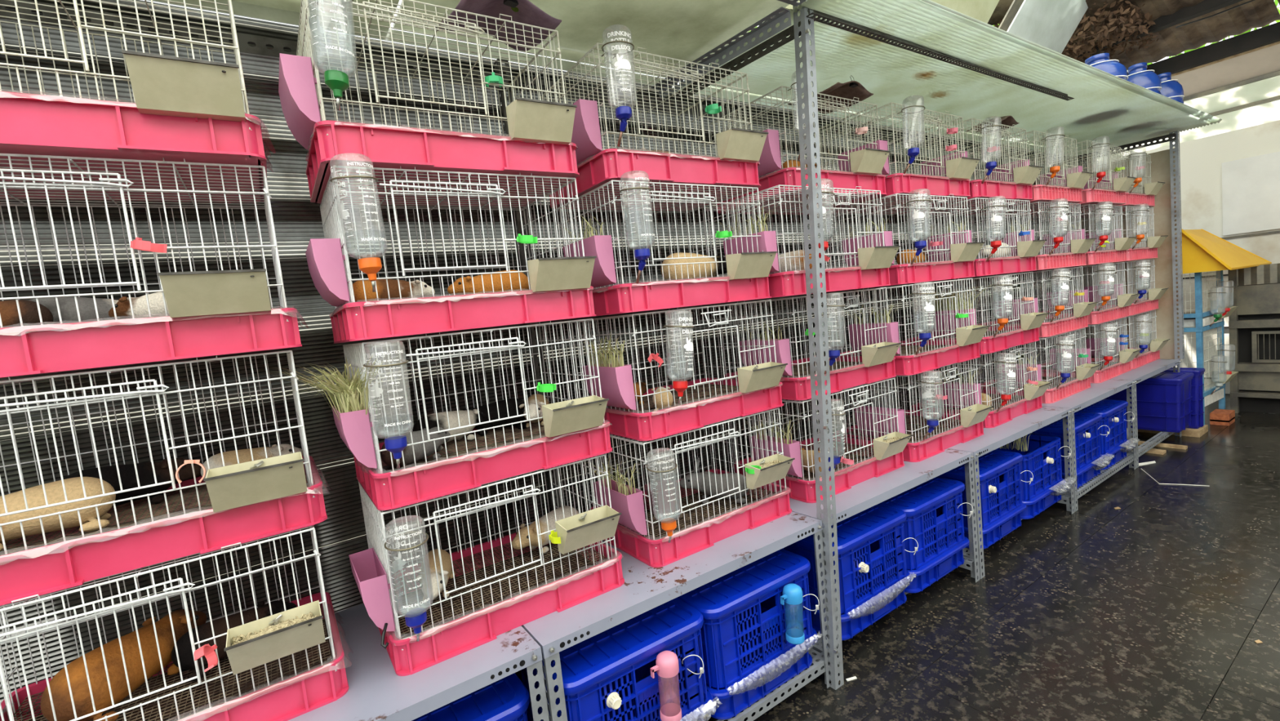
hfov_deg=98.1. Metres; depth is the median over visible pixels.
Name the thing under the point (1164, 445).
wooden board
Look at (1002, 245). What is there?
pig
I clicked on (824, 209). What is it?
print
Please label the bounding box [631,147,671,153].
pig
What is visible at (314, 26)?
print
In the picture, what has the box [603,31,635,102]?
print
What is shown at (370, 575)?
rack
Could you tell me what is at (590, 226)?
hay
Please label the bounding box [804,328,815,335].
clip
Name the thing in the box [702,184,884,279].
wire cage
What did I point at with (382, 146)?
plastic tray
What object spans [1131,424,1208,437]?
wooden plank
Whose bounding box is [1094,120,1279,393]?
wall
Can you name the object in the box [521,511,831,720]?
shelf
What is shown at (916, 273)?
plastic tray
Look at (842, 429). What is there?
print
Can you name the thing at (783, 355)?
rack
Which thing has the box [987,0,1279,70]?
ceiling
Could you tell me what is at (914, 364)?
plastic tray
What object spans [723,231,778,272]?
rack
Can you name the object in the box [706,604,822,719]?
crate base
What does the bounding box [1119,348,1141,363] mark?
trough
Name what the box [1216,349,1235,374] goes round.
water bottle
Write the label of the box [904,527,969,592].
crate base
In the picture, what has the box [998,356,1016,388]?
print
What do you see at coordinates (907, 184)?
plastic tray
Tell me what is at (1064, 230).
hay
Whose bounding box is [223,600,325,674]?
trough
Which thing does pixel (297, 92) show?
pet feeder
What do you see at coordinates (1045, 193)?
plastic tray
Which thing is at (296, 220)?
wall
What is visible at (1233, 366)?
shelf
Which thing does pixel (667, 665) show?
bottle
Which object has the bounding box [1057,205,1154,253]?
wire cage
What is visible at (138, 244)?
clip
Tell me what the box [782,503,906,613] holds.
crate
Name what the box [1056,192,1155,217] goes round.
plastic tray
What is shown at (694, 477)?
rabbit
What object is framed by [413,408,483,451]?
pig
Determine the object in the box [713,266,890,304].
plastic tray
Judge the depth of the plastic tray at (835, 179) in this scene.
2.48 m
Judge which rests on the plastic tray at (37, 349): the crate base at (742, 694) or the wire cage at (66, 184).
the wire cage at (66, 184)
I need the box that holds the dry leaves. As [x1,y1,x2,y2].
[994,0,1158,62]
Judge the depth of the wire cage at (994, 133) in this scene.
3.24 m
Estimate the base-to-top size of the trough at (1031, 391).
0.092 m
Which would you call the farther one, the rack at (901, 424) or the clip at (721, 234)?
the rack at (901, 424)
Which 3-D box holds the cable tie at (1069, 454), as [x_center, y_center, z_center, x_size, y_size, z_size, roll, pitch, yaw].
[2.584,0.559,3.378,0.071,0.082,0.022,-4,5,18]
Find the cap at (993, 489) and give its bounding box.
[988,484,996,493]
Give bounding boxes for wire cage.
[0,0,251,129]
[0,152,288,327]
[0,350,315,555]
[0,524,337,720]
[296,0,566,136]
[320,165,584,315]
[342,318,604,484]
[358,453,618,649]
[540,42,751,159]
[553,180,763,293]
[571,299,776,422]
[585,407,786,548]
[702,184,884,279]
[709,85,881,177]
[719,287,888,385]
[730,377,898,487]
[813,102,964,180]
[817,191,969,271]
[826,278,974,355]
[831,358,978,448]
[895,118,1027,186]
[898,197,1031,258]
[903,271,1034,342]
[910,341,1037,417]
[964,130,1078,190]
[964,200,1081,259]
[970,266,1084,324]
[974,327,1086,389]
[1017,140,1122,193]
[1017,203,1123,254]
[1022,262,1125,315]
[1026,316,1127,374]
[1054,149,1151,193]
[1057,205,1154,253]
[1060,258,1155,305]
[1062,309,1156,361]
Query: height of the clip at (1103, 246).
0.046 m
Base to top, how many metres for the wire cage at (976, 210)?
0.421 m
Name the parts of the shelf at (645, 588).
leg, rail, rail, leg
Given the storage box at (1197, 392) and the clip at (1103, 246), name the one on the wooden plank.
the storage box at (1197, 392)
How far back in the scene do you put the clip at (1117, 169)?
4.08 m
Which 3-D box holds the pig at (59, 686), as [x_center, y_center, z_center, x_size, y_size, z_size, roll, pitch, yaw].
[-1.231,0.731,1.358,0.138,0.150,0.376,-6,5,5]
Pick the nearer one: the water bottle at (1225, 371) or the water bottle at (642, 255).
the water bottle at (642, 255)
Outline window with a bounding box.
[1096,40,1279,162]
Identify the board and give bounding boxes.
[231,0,399,29]
[392,0,790,78]
[1126,448,1166,454]
[1131,440,1187,449]
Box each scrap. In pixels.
[845,675,857,680]
[1137,460,1155,466]
[1254,639,1262,643]
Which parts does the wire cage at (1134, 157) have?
panel, panel, panel, door, panel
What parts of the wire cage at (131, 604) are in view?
panel, door, panel, panel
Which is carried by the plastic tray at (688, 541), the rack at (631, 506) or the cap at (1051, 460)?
the rack at (631, 506)
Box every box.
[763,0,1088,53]
[1103,372,1194,432]
[1162,367,1204,428]
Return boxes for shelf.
[287,603,549,720]
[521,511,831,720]
[789,448,979,674]
[947,406,1075,578]
[1041,378,1136,511]
[1111,359,1181,467]
[1228,318,1279,328]
[1229,362,1279,372]
[1230,390,1279,398]
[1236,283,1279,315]
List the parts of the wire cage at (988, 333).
panel, panel, panel, panel, door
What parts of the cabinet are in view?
leg, panel, cage frame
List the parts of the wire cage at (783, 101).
panel, panel, panel, door, panel, panel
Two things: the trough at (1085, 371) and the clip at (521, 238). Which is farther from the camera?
the trough at (1085, 371)
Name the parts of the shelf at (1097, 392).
leg, rail, leg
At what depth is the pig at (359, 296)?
1.48 m
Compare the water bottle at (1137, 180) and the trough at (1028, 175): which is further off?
the water bottle at (1137, 180)
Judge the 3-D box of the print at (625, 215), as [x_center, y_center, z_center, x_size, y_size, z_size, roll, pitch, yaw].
[-0.012,-0.472,1.738,0.081,0.177,0.092,-10,6,-38]
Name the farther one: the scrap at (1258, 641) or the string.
the string
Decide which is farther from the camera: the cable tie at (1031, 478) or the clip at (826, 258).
the cable tie at (1031, 478)
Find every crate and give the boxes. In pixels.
[411,672,529,720]
[520,597,707,720]
[676,548,812,690]
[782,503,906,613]
[879,476,964,570]
[937,448,1022,528]
[996,433,1062,500]
[1030,411,1102,472]
[1077,399,1128,453]
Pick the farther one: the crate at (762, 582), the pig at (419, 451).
the crate at (762, 582)
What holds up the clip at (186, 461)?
attached to the wire cage at (122, 395)
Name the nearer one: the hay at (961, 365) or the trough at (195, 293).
the trough at (195, 293)
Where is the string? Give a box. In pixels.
[1141,468,1209,486]
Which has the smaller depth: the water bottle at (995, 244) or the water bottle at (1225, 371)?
the water bottle at (995, 244)
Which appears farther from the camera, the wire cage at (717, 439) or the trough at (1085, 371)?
the trough at (1085, 371)
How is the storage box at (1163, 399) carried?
on the shelf at (1144, 372)
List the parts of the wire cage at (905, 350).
panel, panel, panel, panel, panel, door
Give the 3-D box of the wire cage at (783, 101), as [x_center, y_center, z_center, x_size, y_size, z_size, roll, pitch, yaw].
[0.750,-0.970,2.642,0.666,0.421,0.462,-9,6,-33]
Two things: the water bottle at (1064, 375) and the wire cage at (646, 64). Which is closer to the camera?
the wire cage at (646, 64)
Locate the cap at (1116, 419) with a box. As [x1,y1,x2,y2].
[1111,417,1119,422]
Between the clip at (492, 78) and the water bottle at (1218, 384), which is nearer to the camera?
the clip at (492, 78)
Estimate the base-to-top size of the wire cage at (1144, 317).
0.421 m
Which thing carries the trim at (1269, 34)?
attached to the window
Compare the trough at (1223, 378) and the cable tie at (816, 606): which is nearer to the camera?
the cable tie at (816, 606)
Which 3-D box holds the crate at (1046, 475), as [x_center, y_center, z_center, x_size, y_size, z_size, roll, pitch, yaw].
[2.281,0.634,3.434,0.519,0.265,0.400,-9,6,-33]
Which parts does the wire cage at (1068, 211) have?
panel, panel, panel, panel, panel, door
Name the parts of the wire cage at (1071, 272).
panel, panel, panel, panel, door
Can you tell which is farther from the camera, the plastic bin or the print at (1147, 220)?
the print at (1147, 220)
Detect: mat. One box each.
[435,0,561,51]
[787,80,873,114]
[965,115,1018,133]
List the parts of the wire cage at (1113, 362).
panel, panel, panel, panel, door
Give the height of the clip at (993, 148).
0.025 m
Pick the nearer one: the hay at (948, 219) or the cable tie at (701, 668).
the cable tie at (701, 668)
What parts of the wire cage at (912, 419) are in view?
panel, panel, panel, panel, door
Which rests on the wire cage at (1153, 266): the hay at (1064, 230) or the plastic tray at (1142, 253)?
the plastic tray at (1142, 253)
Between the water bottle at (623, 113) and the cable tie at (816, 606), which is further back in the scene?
the cable tie at (816, 606)
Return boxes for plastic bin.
[644,480,678,515]
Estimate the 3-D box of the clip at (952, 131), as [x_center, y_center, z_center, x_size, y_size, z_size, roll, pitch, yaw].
[1.601,-1.180,2.846,0.051,0.030,0.051,-4,5,28]
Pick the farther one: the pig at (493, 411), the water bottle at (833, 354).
the water bottle at (833, 354)
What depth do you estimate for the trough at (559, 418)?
1.64 m
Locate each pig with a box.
[0,299,53,327]
[0,476,115,551]
[28,296,119,324]
[40,608,206,720]
[63,457,201,506]
[108,291,169,319]
[171,600,297,681]
[200,443,303,478]
[349,279,435,302]
[380,426,450,472]
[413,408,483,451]
[415,548,455,601]
[447,270,529,295]
[463,398,526,435]
[511,506,578,553]
[518,393,549,427]
[609,382,646,411]
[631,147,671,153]
[650,386,673,411]
[661,252,727,280]
[768,249,812,274]
[780,160,817,169]
[800,447,836,477]
[896,248,928,264]
[959,392,993,409]
[980,242,1010,258]
[1032,177,1039,185]
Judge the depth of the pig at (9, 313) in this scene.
1.14 m
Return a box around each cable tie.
[681,654,703,677]
[802,593,819,613]
[902,537,918,554]
[957,502,973,518]
[1020,470,1033,484]
[1057,445,1071,458]
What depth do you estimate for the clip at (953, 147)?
2.83 m
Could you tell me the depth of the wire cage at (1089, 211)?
4.16 m
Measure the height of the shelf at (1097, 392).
0.657 m
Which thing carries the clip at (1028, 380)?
attached to the wire cage at (996, 396)
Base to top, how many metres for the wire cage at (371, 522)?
0.421 m
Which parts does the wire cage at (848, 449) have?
panel, panel, panel, panel, door, panel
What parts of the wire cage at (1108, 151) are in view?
panel, panel, panel, panel, door, panel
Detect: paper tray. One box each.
[1183,313,1222,326]
[1204,386,1223,406]
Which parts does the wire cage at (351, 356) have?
panel, panel, panel, door, panel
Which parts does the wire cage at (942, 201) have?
panel, panel, panel, panel, panel, door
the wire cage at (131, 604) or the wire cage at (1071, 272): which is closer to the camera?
the wire cage at (131, 604)
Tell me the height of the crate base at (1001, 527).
0.115 m
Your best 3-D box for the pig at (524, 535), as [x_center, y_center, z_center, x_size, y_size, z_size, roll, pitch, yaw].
[-0.329,0.601,1.961,0.107,0.116,0.291,-2,6,42]
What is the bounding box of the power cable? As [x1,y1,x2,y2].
[1175,0,1255,28]
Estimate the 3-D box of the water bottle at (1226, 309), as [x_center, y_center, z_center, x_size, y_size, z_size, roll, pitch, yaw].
[5.078,-0.522,4.821,0.107,0.339,0.119,-7,5,-14]
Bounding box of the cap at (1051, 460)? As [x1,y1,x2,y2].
[1046,456,1053,463]
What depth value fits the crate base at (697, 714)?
1.96 m
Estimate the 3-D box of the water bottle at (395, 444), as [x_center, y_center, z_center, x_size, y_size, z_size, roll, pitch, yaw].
[-0.608,0.110,1.358,0.108,0.316,0.116,-8,5,-33]
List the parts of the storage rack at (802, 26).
post, rail, cross rail, cross rail, rail, post, post, rail, post, post, cross rail, post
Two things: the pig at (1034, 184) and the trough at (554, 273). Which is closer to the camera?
the trough at (554, 273)
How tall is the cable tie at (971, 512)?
0.082 m
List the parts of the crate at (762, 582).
lid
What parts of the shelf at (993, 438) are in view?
rail, leg, rail, rail, leg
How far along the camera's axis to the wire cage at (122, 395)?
1.24 m
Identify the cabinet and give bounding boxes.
[1227,262,1279,413]
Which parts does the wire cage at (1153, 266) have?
panel, panel, panel, panel, door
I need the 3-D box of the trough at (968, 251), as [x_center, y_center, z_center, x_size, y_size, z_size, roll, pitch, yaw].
[1.692,-0.561,2.862,0.182,0.092,0.086,-9,6,-33]
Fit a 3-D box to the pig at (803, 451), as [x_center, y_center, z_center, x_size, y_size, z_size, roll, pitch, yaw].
[0.746,0.447,2.464,0.102,0.111,0.279,-9,5,-29]
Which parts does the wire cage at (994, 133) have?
panel, panel, panel, panel, door, panel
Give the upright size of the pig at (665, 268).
0.136 m
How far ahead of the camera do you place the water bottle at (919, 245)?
2.57 m
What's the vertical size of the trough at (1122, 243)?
0.092 m
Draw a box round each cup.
[659,702,681,720]
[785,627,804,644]
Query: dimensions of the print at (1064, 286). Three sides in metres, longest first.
0.177 x 0.092 x 0.092 m
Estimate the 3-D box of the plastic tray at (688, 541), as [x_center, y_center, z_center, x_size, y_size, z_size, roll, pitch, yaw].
[0.206,0.599,2.236,0.717,0.101,0.491,-9,6,-33]
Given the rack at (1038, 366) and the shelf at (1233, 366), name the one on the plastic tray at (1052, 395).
the rack at (1038, 366)
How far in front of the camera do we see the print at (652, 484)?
1.83 m
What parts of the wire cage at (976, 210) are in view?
panel, panel, panel, panel, panel, door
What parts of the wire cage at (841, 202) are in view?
panel, panel, panel, panel, panel, door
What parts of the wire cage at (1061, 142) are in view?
panel, panel, panel, panel, door, panel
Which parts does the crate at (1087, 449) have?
lid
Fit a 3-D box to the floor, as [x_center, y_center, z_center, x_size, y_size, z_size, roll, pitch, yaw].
[2.810,1.214,0.600,13.200,0.080,9.545,-9,6,-33]
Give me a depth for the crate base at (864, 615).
2.34 m
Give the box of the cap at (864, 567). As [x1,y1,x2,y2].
[857,561,869,573]
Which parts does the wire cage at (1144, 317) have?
panel, panel, panel, panel, door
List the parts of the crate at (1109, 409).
lid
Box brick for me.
[1209,408,1235,425]
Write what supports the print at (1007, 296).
attached to the water bottle at (1002, 322)
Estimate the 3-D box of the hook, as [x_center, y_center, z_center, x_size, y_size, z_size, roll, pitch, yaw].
[-0.641,0.696,1.404,0.018,0.050,0.041,-6,5,0]
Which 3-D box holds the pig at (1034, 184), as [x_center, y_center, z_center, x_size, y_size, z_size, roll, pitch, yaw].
[2.463,-1.127,3.618,0.089,0.097,0.242,-9,6,-35]
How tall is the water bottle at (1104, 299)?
0.339 m
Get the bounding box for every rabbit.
[679,456,748,503]
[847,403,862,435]
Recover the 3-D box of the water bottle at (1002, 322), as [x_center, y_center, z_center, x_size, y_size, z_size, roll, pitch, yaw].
[2.000,-0.300,3.069,0.110,0.339,0.120,-7,5,-14]
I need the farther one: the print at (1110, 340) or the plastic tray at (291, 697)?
the print at (1110, 340)
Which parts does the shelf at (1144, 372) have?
leg, rail, leg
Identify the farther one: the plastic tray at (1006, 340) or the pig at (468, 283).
the plastic tray at (1006, 340)
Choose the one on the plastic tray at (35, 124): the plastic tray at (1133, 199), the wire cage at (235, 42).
the wire cage at (235, 42)
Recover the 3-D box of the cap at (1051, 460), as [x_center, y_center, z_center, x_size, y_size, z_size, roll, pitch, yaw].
[2.434,0.595,3.293,0.044,0.043,0.028,-9,6,-33]
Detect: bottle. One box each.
[306,0,354,111]
[330,162,386,292]
[363,350,411,468]
[384,524,429,640]
[601,31,635,146]
[618,177,654,283]
[644,454,679,542]
[650,650,681,720]
[662,317,693,404]
[780,582,804,644]
[787,82,817,159]
[805,184,835,268]
[816,404,845,471]
[821,297,845,374]
[897,105,925,173]
[903,193,931,264]
[907,286,936,355]
[915,375,943,439]
[976,124,1002,183]
[981,200,1006,261]
[987,279,1013,337]
[991,356,1017,412]
[1040,134,1065,185]
[1046,201,1068,255]
[1047,271,1070,322]
[1052,340,1075,388]
[1088,143,1110,189]
[1092,204,1113,251]
[1093,266,1115,311]
[1096,326,1117,370]
[1126,152,1146,193]
[1128,208,1149,248]
[1132,262,1151,303]
[1132,317,1152,357]
[1206,292,1226,326]
[1208,360,1227,394]
[1214,286,1234,319]
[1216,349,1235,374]
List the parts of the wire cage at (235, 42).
door, panel, panel, panel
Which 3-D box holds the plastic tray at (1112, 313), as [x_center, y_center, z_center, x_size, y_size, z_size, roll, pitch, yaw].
[3.448,-0.360,4.378,0.717,0.101,0.491,-9,6,-33]
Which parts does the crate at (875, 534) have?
lid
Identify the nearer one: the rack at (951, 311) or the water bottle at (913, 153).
the water bottle at (913, 153)
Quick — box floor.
[703,393,1279,720]
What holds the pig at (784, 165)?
in the wire cage at (783, 101)
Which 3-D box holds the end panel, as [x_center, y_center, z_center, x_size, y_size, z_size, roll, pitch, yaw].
[4.301,-0.880,4.928,0.008,1.760,0.695,-9,6,-33]
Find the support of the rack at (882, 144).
on the plastic tray at (907, 184)
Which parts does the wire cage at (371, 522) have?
panel, panel, panel, door, panel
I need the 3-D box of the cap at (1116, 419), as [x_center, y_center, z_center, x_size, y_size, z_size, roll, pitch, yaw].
[3.332,0.415,3.886,0.044,0.043,0.028,-9,6,-33]
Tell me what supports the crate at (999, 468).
on the crate base at (1001, 527)
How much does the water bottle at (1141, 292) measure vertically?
0.339 m
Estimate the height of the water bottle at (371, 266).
0.314 m
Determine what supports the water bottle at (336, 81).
attached to the wire cage at (304, 49)
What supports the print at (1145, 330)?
attached to the water bottle at (1143, 347)
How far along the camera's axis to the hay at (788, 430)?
2.36 m
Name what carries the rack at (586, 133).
on the plastic tray at (599, 169)
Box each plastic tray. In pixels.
[0,91,266,203]
[0,307,302,378]
[0,455,327,605]
[0,591,349,720]
[306,120,579,207]
[328,285,595,343]
[353,420,612,510]
[377,532,624,675]
[549,148,760,211]
[563,274,771,319]
[588,468,791,567]
[604,377,783,440]
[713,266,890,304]
[716,167,886,214]
[724,355,896,399]
[733,435,904,502]
[826,173,970,214]
[831,260,975,292]
[833,409,983,462]
[840,339,980,375]
[899,179,1032,214]
[906,325,1039,354]
[911,388,1042,427]
[917,256,1036,283]
[962,184,1082,216]
[977,314,1088,337]
[980,252,1086,276]
[981,372,1090,403]
[1017,188,1125,216]
[1027,249,1127,271]
[1039,304,1129,324]
[1041,357,1131,382]
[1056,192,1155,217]
[1066,247,1158,267]
[1095,297,1159,315]
[1113,347,1159,368]
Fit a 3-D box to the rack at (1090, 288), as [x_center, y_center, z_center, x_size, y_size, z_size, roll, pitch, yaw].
[3.753,-0.529,4.492,0.072,0.156,0.234,-9,6,-33]
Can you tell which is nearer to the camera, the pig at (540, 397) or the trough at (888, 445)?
the pig at (540, 397)
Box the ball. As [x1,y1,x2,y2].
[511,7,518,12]
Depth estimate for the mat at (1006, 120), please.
3.33 m
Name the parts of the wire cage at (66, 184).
door, panel, panel, panel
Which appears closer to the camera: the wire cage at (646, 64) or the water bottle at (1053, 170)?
the wire cage at (646, 64)
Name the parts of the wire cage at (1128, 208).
panel, panel, panel, panel, panel, door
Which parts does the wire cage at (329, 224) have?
panel, panel, panel, door, panel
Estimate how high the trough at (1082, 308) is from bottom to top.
0.092 m
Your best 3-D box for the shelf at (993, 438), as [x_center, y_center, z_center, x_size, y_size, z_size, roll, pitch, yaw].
[2.004,0.695,3.369,1.205,0.657,0.668,-9,6,-33]
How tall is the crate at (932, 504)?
0.292 m
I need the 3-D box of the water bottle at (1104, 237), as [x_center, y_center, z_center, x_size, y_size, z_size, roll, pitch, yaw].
[3.241,-0.938,3.882,0.118,0.339,0.116,-4,5,28]
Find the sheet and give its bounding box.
[676,0,1222,156]
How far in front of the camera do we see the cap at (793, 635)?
1.99 m
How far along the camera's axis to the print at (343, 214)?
1.30 m
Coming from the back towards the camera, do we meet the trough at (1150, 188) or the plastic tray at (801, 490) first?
the trough at (1150, 188)
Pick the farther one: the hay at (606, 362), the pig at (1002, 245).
the pig at (1002, 245)
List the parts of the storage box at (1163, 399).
lid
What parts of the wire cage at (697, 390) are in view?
panel, panel, panel, door, panel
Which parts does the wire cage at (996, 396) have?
panel, panel, panel, panel, door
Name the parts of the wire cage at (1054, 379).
panel, panel, panel, panel, door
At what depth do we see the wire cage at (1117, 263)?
4.26 m
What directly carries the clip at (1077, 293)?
attached to the wire cage at (1071, 272)
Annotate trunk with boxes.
[1067,41,1095,167]
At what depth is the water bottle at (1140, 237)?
4.28 m
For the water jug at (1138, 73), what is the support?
on the sheet
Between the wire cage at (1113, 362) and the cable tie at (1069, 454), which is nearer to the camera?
the cable tie at (1069, 454)
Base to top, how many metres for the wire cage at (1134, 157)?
0.421 m
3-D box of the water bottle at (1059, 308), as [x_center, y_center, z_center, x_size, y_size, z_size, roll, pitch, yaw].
[2.671,-0.416,3.530,0.119,0.338,0.120,-4,5,27]
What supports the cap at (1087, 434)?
in the crate at (1087, 449)
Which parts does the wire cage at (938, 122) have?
panel, panel, panel, door, panel, panel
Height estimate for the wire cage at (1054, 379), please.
0.421 m
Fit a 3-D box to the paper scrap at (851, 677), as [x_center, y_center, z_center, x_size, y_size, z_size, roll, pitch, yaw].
[0.830,1.249,2.179,0.044,0.004,0.011,-7,5,-13]
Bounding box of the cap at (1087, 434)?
[1083,431,1090,437]
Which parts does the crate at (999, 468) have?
lid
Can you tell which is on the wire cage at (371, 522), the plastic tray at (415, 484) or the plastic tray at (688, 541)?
the plastic tray at (415, 484)
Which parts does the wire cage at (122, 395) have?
door, panel, panel, panel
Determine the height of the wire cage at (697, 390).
0.421 m
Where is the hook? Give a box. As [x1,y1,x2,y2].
[380,622,389,648]
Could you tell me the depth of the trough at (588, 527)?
1.66 m
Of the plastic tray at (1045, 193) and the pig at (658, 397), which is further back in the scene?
the plastic tray at (1045, 193)
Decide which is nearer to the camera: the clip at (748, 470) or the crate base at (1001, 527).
the clip at (748, 470)
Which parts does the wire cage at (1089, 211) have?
panel, panel, panel, panel, panel, door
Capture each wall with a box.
[0,0,1086,702]
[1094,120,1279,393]
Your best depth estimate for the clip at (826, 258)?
2.21 m
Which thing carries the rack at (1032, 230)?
on the plastic tray at (1046, 261)
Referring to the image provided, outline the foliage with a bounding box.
[749,0,1279,65]
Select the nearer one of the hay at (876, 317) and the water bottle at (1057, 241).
the hay at (876, 317)
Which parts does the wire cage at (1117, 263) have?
panel, panel, panel, panel, door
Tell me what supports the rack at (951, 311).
on the plastic tray at (1006, 340)
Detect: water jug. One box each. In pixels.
[1084,53,1128,80]
[1126,62,1161,94]
[1158,72,1184,103]
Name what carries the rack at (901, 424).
on the plastic tray at (931, 446)
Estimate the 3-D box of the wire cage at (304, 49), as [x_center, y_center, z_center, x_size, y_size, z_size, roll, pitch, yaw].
[-0.615,-0.744,1.672,0.666,0.421,0.462,-9,6,-33]
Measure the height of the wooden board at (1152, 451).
0.018 m
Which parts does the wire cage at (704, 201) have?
panel, panel, panel, door, panel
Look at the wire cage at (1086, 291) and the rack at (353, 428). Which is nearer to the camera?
the rack at (353, 428)
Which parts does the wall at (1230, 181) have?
panel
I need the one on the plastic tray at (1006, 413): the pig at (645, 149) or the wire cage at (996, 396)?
the wire cage at (996, 396)
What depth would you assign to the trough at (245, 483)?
1.25 m
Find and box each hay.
[248,348,405,420]
[560,215,604,242]
[568,334,626,367]
[585,455,640,495]
[716,206,772,239]
[739,321,786,341]
[742,411,799,444]
[846,303,897,324]
[848,217,888,237]
[905,284,999,313]
[930,218,966,235]
[934,364,978,384]
[995,219,1031,235]
[1000,432,1031,451]
[1003,353,1038,364]
[1048,220,1081,232]
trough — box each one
[121,49,245,122]
[157,268,271,318]
[203,451,307,512]
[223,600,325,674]
[505,97,577,144]
[527,256,596,292]
[541,395,608,437]
[555,504,621,554]
[715,128,768,162]
[725,251,777,279]
[737,361,787,392]
[744,453,795,488]
[849,147,890,174]
[857,245,900,270]
[861,342,902,366]
[872,431,913,460]
[945,156,980,179]
[950,241,985,262]
[955,324,991,346]
[960,403,994,426]
[1013,164,1043,184]
[1017,240,1047,257]
[1020,312,1049,330]
[1023,380,1053,399]
[1066,171,1093,188]
[1071,238,1097,253]
[1073,302,1098,317]
[1075,363,1101,380]
[1113,176,1136,191]
[1114,236,1137,250]
[1117,293,1138,306]
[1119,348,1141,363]
[1144,182,1164,195]
[1146,235,1167,248]
[1148,287,1168,300]
[1150,338,1169,351]
[1217,306,1237,318]
[1218,370,1238,383]
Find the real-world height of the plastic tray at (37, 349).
0.101 m
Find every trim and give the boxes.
[1077,0,1244,57]
[1127,22,1279,75]
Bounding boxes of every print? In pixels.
[306,0,354,64]
[330,162,386,246]
[364,350,411,426]
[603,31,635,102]
[620,177,654,239]
[646,454,679,515]
[666,317,693,370]
[815,184,834,235]
[821,297,843,342]
[826,404,845,448]
[908,193,930,235]
[914,286,935,325]
[920,375,942,413]
[985,200,1005,235]
[995,279,1013,312]
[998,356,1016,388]
[1051,201,1067,233]
[1053,271,1069,301]
[1057,340,1075,367]
[1098,204,1111,232]
[1099,266,1114,292]
[1101,326,1116,351]
[1132,208,1148,231]
[1135,317,1151,340]
[1136,262,1150,286]
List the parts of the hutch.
rail, rail, wire panel, post, wire panel, rail, rail, rail, post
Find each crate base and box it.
[527,658,721,720]
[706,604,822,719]
[809,555,916,639]
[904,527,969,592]
[964,497,1026,548]
[1020,477,1077,519]
[1061,453,1115,488]
[1100,438,1140,469]
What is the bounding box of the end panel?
[1076,147,1179,359]
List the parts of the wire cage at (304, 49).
panel, panel, door, panel, panel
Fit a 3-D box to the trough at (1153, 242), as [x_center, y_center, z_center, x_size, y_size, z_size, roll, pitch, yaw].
[4.256,-0.976,4.561,0.182,0.092,0.086,-9,6,-33]
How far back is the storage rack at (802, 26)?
2.10 m
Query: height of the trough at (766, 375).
0.092 m
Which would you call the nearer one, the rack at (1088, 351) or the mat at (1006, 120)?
the mat at (1006, 120)
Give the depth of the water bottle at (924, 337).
2.56 m
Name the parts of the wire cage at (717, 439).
panel, panel, panel, door, panel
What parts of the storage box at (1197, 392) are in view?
lid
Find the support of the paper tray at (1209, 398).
on the hutch
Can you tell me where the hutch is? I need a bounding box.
[1172,228,1271,425]
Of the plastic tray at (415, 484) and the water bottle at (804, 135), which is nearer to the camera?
the plastic tray at (415, 484)
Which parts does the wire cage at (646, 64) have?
panel, panel, panel, door, panel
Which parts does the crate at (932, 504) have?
lid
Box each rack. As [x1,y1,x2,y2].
[0,0,1184,689]
[305,238,350,307]
[332,405,377,468]
[348,547,395,631]
[562,235,617,288]
[571,98,602,165]
[582,364,636,409]
[593,478,647,534]
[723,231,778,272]
[738,338,792,375]
[749,434,802,477]
[757,128,782,177]
[837,139,889,175]
[841,231,893,266]
[847,321,900,354]
[854,405,905,436]
[920,151,967,177]
[923,230,971,262]
[928,308,976,337]
[934,381,981,408]
[984,159,1029,182]
[990,229,1034,257]
[993,297,1038,323]
[997,363,1041,386]
[1040,165,1083,189]
[1043,229,1084,254]
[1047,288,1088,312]
[1049,348,1090,368]
[1081,172,1118,190]
[1084,228,1120,251]
[1084,283,1123,304]
[1086,337,1124,356]
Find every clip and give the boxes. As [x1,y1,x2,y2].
[130,237,167,253]
[175,459,205,484]
[193,643,217,671]
[484,72,503,87]
[503,0,518,8]
[516,233,537,243]
[536,382,555,391]
[548,529,560,543]
[647,352,663,367]
[705,103,721,114]
[715,230,732,238]
[745,464,760,474]
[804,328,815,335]
[824,254,830,262]
[840,456,853,465]
[848,75,857,88]
[855,126,867,134]
[928,240,942,246]
[934,394,947,399]
[945,144,956,151]
[946,127,958,133]
[955,313,968,318]
[986,146,999,151]
[1018,231,1030,235]
[1021,296,1033,301]
[1026,366,1037,370]
[1026,378,1038,384]
[1074,292,1084,295]
[1078,353,1088,357]
[1098,240,1109,247]
[1099,280,1110,284]
[1114,167,1124,171]
[1119,333,1128,337]
[1119,341,1128,344]
[1134,165,1144,169]
[1137,222,1146,225]
[1139,333,1149,336]
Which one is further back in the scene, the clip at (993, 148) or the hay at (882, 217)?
the clip at (993, 148)
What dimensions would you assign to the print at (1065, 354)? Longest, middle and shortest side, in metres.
0.177 x 0.092 x 0.092 m
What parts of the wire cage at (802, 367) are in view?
panel, panel, panel, panel, panel, door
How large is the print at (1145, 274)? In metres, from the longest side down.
0.177 x 0.092 x 0.092 m
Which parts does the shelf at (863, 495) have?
rail, leg, rail, rail, leg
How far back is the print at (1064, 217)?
3.41 m

